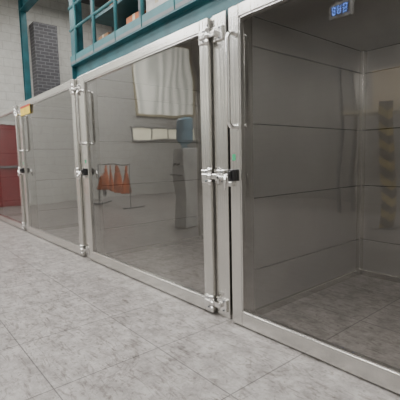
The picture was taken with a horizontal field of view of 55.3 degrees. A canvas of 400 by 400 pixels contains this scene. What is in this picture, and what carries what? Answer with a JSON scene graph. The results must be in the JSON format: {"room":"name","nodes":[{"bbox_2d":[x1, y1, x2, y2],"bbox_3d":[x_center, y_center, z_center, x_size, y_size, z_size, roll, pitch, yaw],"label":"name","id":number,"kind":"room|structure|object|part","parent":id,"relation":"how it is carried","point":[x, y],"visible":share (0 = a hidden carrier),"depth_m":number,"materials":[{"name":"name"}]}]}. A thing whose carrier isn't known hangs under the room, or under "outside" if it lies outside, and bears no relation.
{"room":"industrial warehouse","nodes":[
{"label":"industrial warehouse","id":0,"kind":"room"},
{"bbox_2d":[29,21,59,96],"bbox_3d":[-4.069,-2.246,10.286,0.600,4.700,0.348,-6,8,-39],"label":"brick pier","id":1,"kind":"object","parent":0,"point":[43,37],"visible":0.36,"depth_m":9.97,"materials":[{"name":"grey brick"}]},
{"bbox_2d":[0,0,111,111],"bbox_3d":[-6.904,-2.416,8.226,11.100,5.600,0.150,-6,8,-39],"label":"wall","id":2,"kind":"structure","parent":0,"point":[51,12],"depth_m":9.97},
{"bbox_2d":[81,0,109,8],"bbox_3d":[-2.438,-4.785,2.514,11.100,0.100,14.000,-6,8,-39],"label":"ceiling","id":3,"kind":"structure","parent":0,"point":[98,3],"depth_m":10.83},
{"bbox_2d":[0,215,399,399],"bbox_3d":[-2.307,0.883,3.111,11.100,0.100,14.000,-6,8,-39],"label":"floor","id":4,"kind":"structure","parent":0,"point":[74,326],"depth_m":2.41,"materials":[{"name":"tile"}]},
{"bbox_2d":[0,104,27,230],"bbox_3d":[-2.996,-0.640,7.502,1.762,2.040,2.433,-6,8,-39],"label":"enclosure","id":5,"kind":"object","parent":4,"relation":"on","point":[12,190],"visible":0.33,"depth_m":7.99,"materials":[{"name":"clear glass"}]},
{"bbox_3d":[-2.910,-1.648,7.411,1.534,0.020,2.271,-6,8,-39],"label":"roof panel","id":6,"kind":"part","parent":5,"relation":"part of","materials":[{"name":"silver metal"}]},
{"bbox_3d":[-2.843,0.343,7.638,1.480,0.050,2.271,-6,8,-39],"label":"skirting","id":7,"kind":"part","parent":5,"relation":"part of","materials":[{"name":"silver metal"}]},
{"bbox_2d":[15,76,89,257],"bbox_3d":[-1.480,-0.484,5.691,1.762,2.040,2.468,-6,8,-39],"label":"enclosure","id":8,"kind":"object","parent":4,"relation":"on","point":[52,152],"visible":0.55,"depth_m":6.16,"materials":[{"name":"clear glass"}]},
{"bbox_3d":[-2.804,-1.040,5.912,0.079,0.587,0.028,-6,8,-39],"label":"pull handle","id":9,"kind":"part","parent":8,"relation":"part of","materials":[{"name":"metal"}]},
{"bbox_2d":[20,103,29,115],"bbox_3d":[-2.611,-1.341,5.697,0.004,0.135,0.480,-6,8,-39],"label":"warning label","id":10,"kind":"object","parent":8,"relation":"attached to","point":[25,109],"visible":1,"depth_m":5.69,"materials":[{"name":"yellow paper"}]},
{"bbox_3d":[-1.393,-1.493,5.599,1.534,0.020,2.306,-6,8,-39],"label":"roof panel","id":11,"kind":"part","parent":8,"relation":"part of","materials":[{"name":"silver metal"}]},
{"bbox_3d":[-1.326,0.498,5.827,1.480,0.050,2.306,-6,8,-39],"label":"skirting","id":12,"kind":"part","parent":8,"relation":"part of","materials":[{"name":"silver metal"}]},
{"bbox_2d":[76,10,232,318],"bbox_3d":[0.012,-0.331,3.908,1.762,2.040,2.358,-6,8,-39],"label":"enclosure","id":13,"kind":"object","parent":4,"relation":"on","point":[156,131],"visible":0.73,"depth_m":4.33,"materials":[{"name":"clear glass"}]},
{"bbox_3d":[-1.276,-0.884,4.087,0.079,0.587,0.028,-6,8,-39],"label":"pull handle","id":14,"kind":"part","parent":13,"relation":"part of","materials":[{"name":"metal"}]},
{"bbox_3d":[0.099,-1.340,3.817,1.534,0.020,2.196,-6,8,-39],"label":"roof panel","id":15,"kind":"part","parent":13,"relation":"part of","materials":[{"name":"silver metal"}]},
{"bbox_3d":[0.166,0.651,4.044,1.480,0.050,2.196,-6,8,-39],"label":"skirting","id":16,"kind":"part","parent":13,"relation":"part of","materials":[{"name":"silver metal"}]},
{"bbox_2d":[68,0,244,78],"bbox_3d":[2.043,-2.119,3.534,3.276,5.580,8.670,-6,8,-39],"label":"platform","id":17,"kind":"object","parent":4,"relation":"on","point":[172,16],"visible":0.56,"depth_m":4.49,"materials":[{"name":"teal paint"}]},
{"bbox_2d":[90,0,145,43],"bbox_3d":[1.201,-2.985,2.670,0.580,2.279,8.160,-6,8,-39],"label":"shelving","id":18,"kind":"object","parent":17,"relation":"on","point":[125,8],"visible":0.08,"depth_m":5.37,"materials":[{"name":"teal metal"}]},
{"bbox_2d":[98,32,110,39],"bbox_3d":[-1.245,-2.291,5.653,0.401,0.227,0.314,-6,8,-39],"label":"cardboard box","id":19,"kind":"object","parent":18,"relation":"on","point":[107,33],"visible":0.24,"depth_m":5.48,"materials":[{"name":"brown cardboard"}]},
{"bbox_2d":[126,10,145,23],"bbox_3d":[-0.699,-2.272,5.060,0.401,0.288,0.390,-6,8,-39],"label":"cardboard box","id":20,"kind":"object","parent":18,"relation":"on","point":[134,16],"visible":0.17,"depth_m":4.94,"materials":[{"name":"orange cardboard"}]},
{"bbox_2d":[146,0,167,12],"bbox_3d":[-0.351,-2.284,4.589,0.401,0.394,0.468,-6,8,-39],"label":"cardboard box","id":21,"kind":"object","parent":18,"relation":"on","point":[150,4],"visible":0.11,"depth_m":4.52,"materials":[{"name":"white cardboard"}]},
{"bbox_3d":[0.804,-2.343,2.465,0.052,1.146,8.650,-6,8,-39],"label":"guard rail","id":22,"kind":"part","parent":17,"relation":"part of","materials":[{"name":"teal metal"}]},
{"bbox_2d":[217,0,399,393],"bbox_3d":[1.497,-0.179,2.135,1.762,2.040,2.413,-6,8,-39],"label":"enclosure","id":23,"kind":"object","parent":4,"relation":"on","point":[313,86],"visible":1,"depth_m":2.85,"materials":[{"name":"clear glass"}]},
{"bbox_3d":[0.170,-0.127,2.505,0.043,0.070,0.158,-5,7,-34],"label":"latch plate","id":24,"kind":"part","parent":23,"relation":"part of","materials":[{"name":"metal"}]},
{"bbox_3d":[0.165,-0.115,2.398,0.042,0.100,0.020,-6,8,-39],"label":"latch lever","id":25,"kind":"part","parent":23,"relation":"part of","materials":[{"name":"metal"}]},
{"bbox_3d":[0.190,-0.733,2.335,0.079,0.587,0.028,-6,8,-39],"label":"pull handle","id":26,"kind":"part","parent":23,"relation":"part of","materials":[{"name":"metal"}]},
{"bbox_3d":[0.984,-0.115,1.634,0.085,2.040,2.295,-6,8,-39],"label":"frame","id":27,"kind":"part","parent":23,"relation":"part of","materials":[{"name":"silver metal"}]},
{"bbox_3d":[1.583,-1.187,2.043,1.534,0.020,2.251,-6,8,-39],"label":"roof panel","id":28,"kind":"part","parent":23,"relation":"part of","materials":[{"name":"silver metal"}]},
{"bbox_3d":[1.650,0.804,2.270,1.480,0.050,2.251,-6,8,-39],"label":"skirting","id":29,"kind":"part","parent":23,"relation":"part of","materials":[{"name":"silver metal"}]},
{"bbox_3d":[-3.908,0.229,9.099,0.280,0.020,0.300,-6,8,-39],"label":"base plate","id":30,"kind":"object","parent":4,"relation":"on","visible":0},
{"bbox_2d":[18,0,31,100],"bbox_3d":[-3.972,-2.535,8.808,0.120,5.580,0.140,-6,8,-39],"label":"column","id":31,"kind":"structure","parent":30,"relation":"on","point":[22,15],"depth_m":8.68,"materials":[{"name":"teal metal"}]},
{"bbox_3d":[-2.852,-4.265,7.224,0.020,0.260,3.470,-6,8,-39],"label":"web","id":32,"kind":"object","parent":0,"visible":0},
{"bbox_2d":[20,0,37,11],"bbox_3d":[-2.852,-4.265,7.224,0.160,0.300,3.470,-6,8,-39],"label":"flange","id":33,"kind":"object","parent":32,"relation":"attached to","point":[29,4],"visible":1,"depth_m":8.26,"materials":[{"name":"teal paint"}]}
]}

